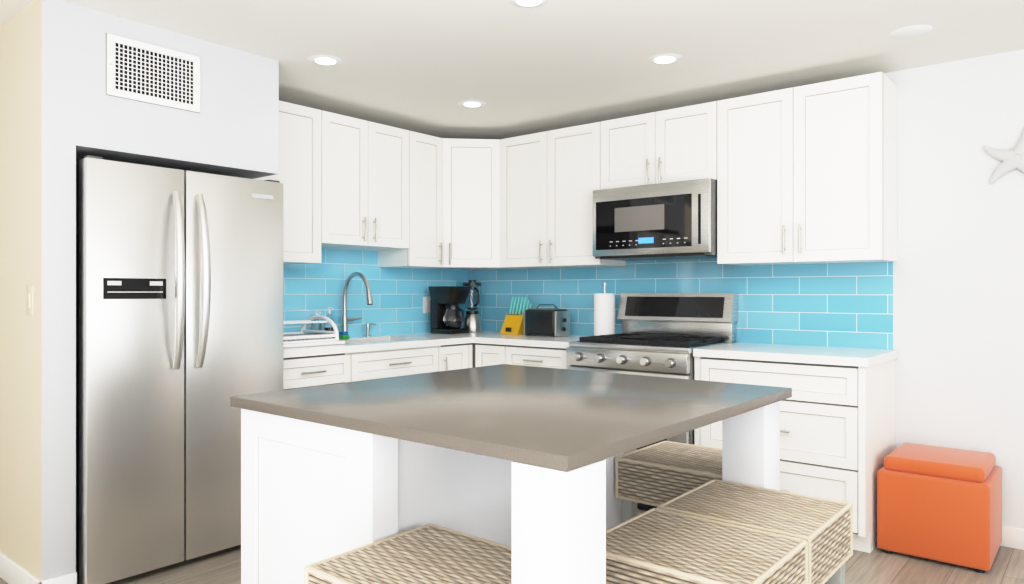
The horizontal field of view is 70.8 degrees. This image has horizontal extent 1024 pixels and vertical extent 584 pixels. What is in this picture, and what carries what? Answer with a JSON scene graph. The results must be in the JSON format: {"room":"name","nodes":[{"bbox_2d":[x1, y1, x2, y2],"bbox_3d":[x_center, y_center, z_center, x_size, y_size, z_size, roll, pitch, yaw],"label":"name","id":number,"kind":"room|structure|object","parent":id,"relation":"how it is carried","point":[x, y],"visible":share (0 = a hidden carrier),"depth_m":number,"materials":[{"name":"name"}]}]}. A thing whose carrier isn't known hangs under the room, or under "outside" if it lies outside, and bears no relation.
{"room":"kitchen","nodes":[
{"label":"kitchen","id":0,"kind":"room"},
{"bbox_2d":[0,0,83,580],"bbox_3d":[-2.973,0.034,3.839,3.020,2.400,0.122,0,0,40],"label":"wall","id":1,"kind":"structure","parent":0,"point":[61,111],"depth_m":2.90,"materials":[{"name":"grey paint"}]},
{"bbox_2d":[0,552,46,583],"bbox_3d":[-3.011,1.184,3.782,3.034,0.100,0.014,0,0,40],"label":"baseboard","id":2,"kind":"structure","parent":1,"relation":"attached to","point":[12,572],"depth_m":3.00,"materials":[{"name":"white paint"}]},
{"bbox_2d":[26,286,33,314],"bbox_3d":[-1.945,0.034,2.905,0.075,0.120,0.008,0,0,40],"label":"switch plate","id":3,"kind":"object","parent":1,"relation":"attached to","point":[29,300],"visible":1,"depth_m":2.90,"materials":[{"name":"beige plastic"}]},
{"bbox_2d":[80,6,278,178],"bbox_3d":[-1.743,-0.881,3.523,0.720,0.570,0.900,0,0,40],"label":"wall","id":4,"kind":"structure","parent":0,"point":[235,131],"depth_m":3.31,"materials":[{"name":"grey paint"}]},
{"bbox_2d":[106,33,199,112],"bbox_3d":[-1.564,-0.953,3.163,0.012,0.260,0.405,0,0,40],"label":"air vent","id":5,"kind":"object","parent":4,"relation":"in","point":[139,71],"visible":1,"depth_m":3.15,"materials":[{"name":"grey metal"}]},
{"bbox_2d":[255,100,334,263],"bbox_3d":[-1.415,-0.629,4.224,0.328,0.912,0.597,0,0,40],"label":"upper cabinet","id":6,"kind":"object","parent":4,"relation":"attached to","point":[306,134],"depth_m":4.23,"materials":[{"name":"white paint"}]},
{"bbox_2d":[335,113,402,251],"bbox_3d":[-1.040,-0.689,4.677,0.328,0.791,0.698,0,0,40],"label":"upper cabinet","id":7,"kind":"object","parent":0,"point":[368,155],"depth_m":4.58,"materials":[{"name":"white paint"}]},
{"bbox_2d":[283,247,466,336],"bbox_3d":[-1.041,-0.010,4.930,0.008,0.630,2.160,0,0,40],"label":"backsplash","id":8,"kind":"structure","parent":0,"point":[397,294],"depth_m":4.94,"materials":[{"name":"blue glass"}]},
{"bbox_2d":[423,297,430,312],"bbox_3d":[-0.638,0.097,5.407,0.006,0.125,0.080,0,0,40],"label":"electrical outlet plate","id":9,"kind":"object","parent":8,"relation":"attached to","point":[426,304],"visible":0.79,"depth_m":5.40,"materials":[{"name":"white plastic"}]},
{"bbox_2d":[378,129,442,268],"bbox_3d":[-0.701,-0.630,5.054,0.370,0.910,0.432,0,0,40],"label":"upper cabinet","id":10,"kind":"object","parent":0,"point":[422,153],"depth_m":4.95,"materials":[{"name":"white paint"}]},
{"bbox_2d":[0,509,1023,583],"bbox_3d":[-0.768,1.284,1.577,9.500,0.100,7.200,0,0,40],"label":"floor","id":11,"kind":"structure","parent":0,"point":[876,565],"depth_m":3.18,"materials":[{"name":"brown wood"}]},
{"bbox_2d":[76,155,282,583],"bbox_3d":[-1.679,0.339,3.457,0.841,1.790,0.903,0,0,40],"label":"fridge","id":12,"kind":"object","parent":11,"relation":"on","point":[179,308],"visible":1,"depth_m":3.13,"materials":[{"name":"silver metal"}]},
{"bbox_2d":[283,352,354,389],"bbox_3d":[-1.326,0.789,4.104,0.618,0.888,0.525,0,0,40],"label":"base cabinet","id":13,"kind":"object","parent":11,"relation":"on","point":[311,371],"depth_m":3.94,"materials":[{"name":"white paint"}]},
{"bbox_2d":[304,524,511,583],"bbox_3d":[-0.172,0.912,1.574,0.415,0.642,0.380,0,0,40],"label":"stool","id":14,"kind":"object","parent":11,"relation":"on","point":[430,554],"visible":0.88,"depth_m":1.59,"materials":[{"name":"brown wicker"}]},
{"bbox_2d":[375,343,471,378],"bbox_3d":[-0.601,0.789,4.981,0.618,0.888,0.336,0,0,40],"label":"base cabinet","id":15,"kind":"object","parent":11,"relation":"on","point":[418,360],"depth_m":4.54,"materials":[{"name":"white paint"}]},
{"bbox_2d":[283,331,585,357],"bbox_3d":[-0.484,0.421,4.474,1.445,0.233,2.168,0,0,40],"label":"countertop","id":16,"kind":"structure","parent":15,"relation":"on","point":[376,343],"depth_m":4.62,"materials":[{"name":"white stone"}]},
{"bbox_2d":[283,315,345,347],"bbox_3d":[-1.278,0.220,4.172,0.430,0.167,0.450,0,0,40],"label":"dish rack","id":17,"kind":"object","parent":16,"relation":"on","point":[296,339],"visible":0.56,"depth_m":4.15,"materials":[{"name":"white plastic"}]},
{"bbox_2d":[312,312,320,334],"bbox_3d":[-1.234,0.214,4.557,0.065,0.179,0.060,0,0,40],"label":"soap bottle","id":18,"kind":"object","parent":16,"relation":"on","point":[316,326],"visible":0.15,"depth_m":4.54,"materials":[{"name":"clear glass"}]},
{"bbox_2d":[324,307,334,337],"bbox_3d":[-1.169,0.201,4.620,0.073,0.204,0.066,0,0,40],"label":"soap bottle","id":19,"kind":"object","parent":16,"relation":"on","point":[328,327],"visible":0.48,"depth_m":4.60,"materials":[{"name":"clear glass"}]},
{"bbox_2d":[339,331,348,339],"bbox_3d":[-1.078,0.279,4.610,0.060,0.050,0.050,0,0,40],"label":"sponge","id":20,"kind":"object","parent":16,"relation":"on","point":[343,335],"visible":0.88,"depth_m":4.59,"materials":[{"name":"green"}]},
{"bbox_2d":[341,272,372,331],"bbox_3d":[-0.974,0.087,4.709,0.309,0.433,0.166,0,0,40],"label":"faucet","id":21,"kind":"object","parent":16,"relation":"on","point":[344,324],"visible":0.94,"depth_m":4.73,"materials":[{"name":"silver metal"}]},
{"bbox_2d":[365,323,375,336],"bbox_3d":[-0.967,0.257,4.917,0.040,0.094,0.086,0,0,40],"label":"soap dispenser","id":22,"kind":"object","parent":16,"relation":"on","point":[367,329],"visible":1,"depth_m":4.89,"materials":[{"name":"silver metal"}]},
{"bbox_2d":[428,286,470,333],"bbox_3d":[-0.446,0.131,5.306,0.248,0.345,0.240,0,0,40],"label":"coffee maker","id":23,"kind":"object","parent":16,"relation":"on","point":[445,313],"visible":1,"depth_m":5.26,"materials":[{"name":"black plastic"}]},
{"bbox_2d":[462,280,481,331],"bbox_3d":[-0.289,0.106,5.502,0.196,0.395,0.156,0,0,40],"label":"blender","id":24,"kind":"object","parent":16,"relation":"on","point":[472,321],"visible":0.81,"depth_m":5.46,"materials":[{"name":"silver metal"}]},
{"bbox_2d":[500,297,531,334],"bbox_3d":[0.041,0.170,5.234,0.160,0.268,0.212,0,0,40],"label":"knife block","id":25,"kind":"object","parent":16,"relation":"on","point":[513,323],"visible":0.85,"depth_m":5.20,"materials":[{"name":"yellow wood"}]},
{"bbox_2d":[524,304,569,336],"bbox_3d":[0.249,0.195,4.992,0.300,0.218,0.180,0,0,40],"label":"toaster","id":26,"kind":"object","parent":16,"relation":"on","point":[555,321],"visible":1,"depth_m":4.92,"materials":[{"name":"black metal"}]},
{"bbox_2d":[594,283,614,335],"bbox_3d":[0.614,0.121,4.781,0.150,0.365,0.150,0,0,40],"label":"paper towel","id":27,"kind":"object","parent":16,"relation":"on","point":[604,312],"visible":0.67,"depth_m":4.72,"materials":[{"name":"white paper"}]},
{"bbox_2d":[472,343,479,367],"bbox_3d":[-0.280,0.789,5.311,0.692,0.888,0.618,0,0,40],"label":"base cabinet","id":28,"kind":"object","parent":11,"relation":"on","point":[475,346],"depth_m":4.88,"materials":[{"name":"white paint"}]},
{"bbox_2d":[480,343,511,366],"bbox_3d":[0.073,0.789,5.019,0.324,0.888,0.618,0,0,40],"label":"base cabinet","id":29,"kind":"object","parent":11,"relation":"on","point":[493,354],"depth_m":4.78,"materials":[{"name":"white paint"}]},
{"bbox_2d":[230,364,791,583],"bbox_3d":[0.033,0.769,2.192,1.200,0.930,1.234,0,0,40],"label":"kitchen island","id":30,"kind":"object","parent":11,"relation":"on","point":[519,460],"visible":0.94,"depth_m":1.89,"materials":[{"name":"white wood"}]},
{"bbox_2d":[512,345,570,368],"bbox_3d":[0.338,0.789,4.800,0.592,0.888,0.618,0,0,40],"label":"base cabinet","id":31,"kind":"object","parent":11,"relation":"on","point":[546,357],"depth_m":4.54,"materials":[{"name":"white paint"}]},
{"bbox_2d":[567,293,737,510],"bbox_3d":[0.822,0.621,4.298,0.780,1.228,0.752,0,0,40],"label":"range","id":32,"kind":"object","parent":11,"relation":"on","point":[663,334],"visible":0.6,"depth_m":4.29,"materials":[{"name":"silver metal"}]},
{"bbox_2d":[615,441,721,522],"bbox_3d":[0.649,0.913,2.602,0.415,0.642,0.380,0,0,40],"label":"stool","id":33,"kind":"object","parent":11,"relation":"on","point":[657,474],"visible":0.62,"depth_m":2.53,"materials":[{"name":"brown wicker"}]},
{"bbox_2d":[606,508,807,583],"bbox_3d":[0.428,0.912,1.707,0.415,0.642,0.380,0,0,40],"label":"stool","id":34,"kind":"object","parent":11,"relation":"on","point":[656,546],"visible":0.9,"depth_m":1.65,"materials":[{"name":"brown wicker"}]},
{"bbox_2d":[657,479,852,583],"bbox_3d":[0.679,0.913,2.010,0.415,0.642,0.380,0,0,40],"label":"stool","id":35,"kind":"object","parent":11,"relation":"on","point":[823,527],"visible":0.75,"depth_m":1.96,"materials":[{"name":"brown wicker"}]},
{"bbox_2d":[694,356,895,552],"bbox_3d":[1.492,0.789,3.824,0.847,0.887,0.654,0,0,40],"label":"base cabinet","id":36,"kind":"object","parent":11,"relation":"on","point":[837,432],"visible":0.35,"depth_m":3.48,"materials":[{"name":"white paint"}]},
{"bbox_2d":[693,343,898,366],"bbox_3d":[1.503,0.324,3.826,0.862,0.040,0.636,0,0,40],"label":"countertop","id":37,"kind":"structure","parent":36,"relation":"on","point":[859,357],"depth_m":3.66,"materials":[{"name":"white stone"}]},
{"bbox_2d":[877,443,1001,572],"bbox_3d":[2.049,1.005,3.449,0.450,0.458,0.475,0,0,40],"label":"ottoman","id":38,"kind":"object","parent":11,"relation":"on","point":[941,504],"visible":0.98,"depth_m":3.28,"materials":[{"name":"orange leather"}]},
{"bbox_2d":[0,0,1023,138],"bbox_3d":[-0.768,-1.216,1.578,9.500,0.100,7.200,0,0,40],"label":"ceiling","id":39,"kind":"structure","parent":0,"point":[423,66],"depth_m":3.42,"materials":[{"name":"white paint"}]},
{"bbox_2d":[307,55,342,65],"bbox_3d":[-0.938,-1.162,3.625,0.175,0.006,0.175,0,0,-5],"label":"recessed light","id":40,"kind":"object","parent":39,"relation":"in","point":[326,60],"depth_m":3.61,"materials":[{"name":"white paint"}]},
{"bbox_2d":[458,100,485,106],"bbox_3d":[-0.246,-1.162,4.462,0.175,0.006,0.175,0,0,-5],"label":"recessed light","id":41,"kind":"object","parent":39,"relation":"in","point":[466,103],"depth_m":4.45,"materials":[{"name":"white paint"}]},
{"bbox_2d":[507,0,550,7],"bbox_3d":[0.067,-1.163,2.872,0.175,0.006,0.175,0,0,-5],"label":"recessed light","id":42,"kind":"object","parent":39,"relation":"in","point":[517,3],"depth_m":2.90,"materials":[{"name":"white paint"}]},
{"bbox_2d":[647,53,682,64],"bbox_3d":[0.765,-1.162,3.605,0.175,0.006,0.175,0,0,-5],"label":"recessed light","id":43,"kind":"object","parent":39,"relation":"in","point":[666,58],"depth_m":3.59,"materials":[{"name":"white paint"}]},
{"bbox_2d":[890,25,932,38],"bbox_3d":[1.787,-1.165,3.228,0.169,0.003,0.169,0,0,-5],"label":"recessed light","id":44,"kind":"object","parent":39,"relation":"in","point":[912,31],"depth_m":3.22,"materials":[{"name":"white paint"}]},
{"bbox_2d":[468,49,1023,528],"bbox_3d":[1.531,0.035,4.282,9.400,2.400,0.100,0,0,40],"label":"wall","id":45,"kind":"structure","parent":0,"point":[958,305],"depth_m":3.62,"materials":[{"name":"white paint"}]},
{"bbox_2d":[435,138,522,269],"bbox_3d":[-0.305,-0.630,5.298,0.669,0.910,0.669,0,0,40],"label":"upper cabinet","id":46,"kind":"object","parent":45,"relation":"attached to","point":[472,168],"depth_m":5.11,"materials":[{"name":"white paint"}]},
{"bbox_2d":[503,122,625,268],"bbox_3d":[0.307,-0.630,4.986,0.894,0.910,0.370,0,0,40],"label":"upper cabinet","id":47,"kind":"object","parent":45,"relation":"attached to","point":[550,178],"depth_m":4.84,"materials":[{"name":"white paint"}]},
{"bbox_2d":[599,110,666,189],"bbox_3d":[0.840,-0.863,4.573,0.449,0.444,0.328,0,0,40],"label":"upper cabinet","id":48,"kind":"object","parent":45,"relation":"attached to","point":[632,149],"depth_m":4.44,"materials":[{"name":"white paint"}]},
{"bbox_2d":[593,178,716,260],"bbox_3d":[0.931,-0.422,4.426,0.775,0.431,0.416,0,0,40],"label":"microwave","id":49,"kind":"object","parent":48,"relation":"attached to","point":[668,220],"visible":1,"depth_m":4.23,"materials":[{"name":"silver metal"}]},
{"bbox_2d":[467,258,892,349],"bbox_3d":[0.831,-0.010,4.791,3.073,0.630,0.008,0,0,40],"label":"backsplash","id":50,"kind":"structure","parent":45,"relation":"attached to","point":[849,305],"depth_m":4.29,"materials":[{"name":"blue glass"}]},
{"bbox_2d":[667,101,718,181],"bbox_3d":[1.095,-0.863,4.363,0.448,0.444,0.328,0,0,40],"label":"upper cabinet","id":51,"kind":"object","parent":45,"relation":"attached to","point":[693,130],"depth_m":4.19,"materials":[{"name":"white paint"}]},
{"bbox_2d":[717,72,896,264],"bbox_3d":[1.599,-0.623,3.946,0.855,0.924,0.328,0,0,40],"label":"upper cabinet","id":52,"kind":"object","parent":45,"relation":"attached to","point":[805,174],"depth_m":3.78,"materials":[{"name":"white paint"}]},
{"bbox_2d":[983,128,1023,184],"bbox_3d":[2.435,-0.647,3.448,0.310,0.309,0.049,0,0,40],"label":"starfish","id":53,"kind":"object","parent":45,"relation":"attached to","point":[1011,160],"visible":1,"depth_m":3.47,"materials":[{"name":"white"}]},
{"bbox_2d":[1000,525,1023,549],"bbox_3d":[3.540,1.184,2.548,3.895,0.100,0.014,0,0,40],"label":"baseboard","id":54,"kind":"structure","parent":45,"relation":"attached to","point":[1012,537],"depth_m":3.47,"materials":[{"name":"white paint"}]}
]}

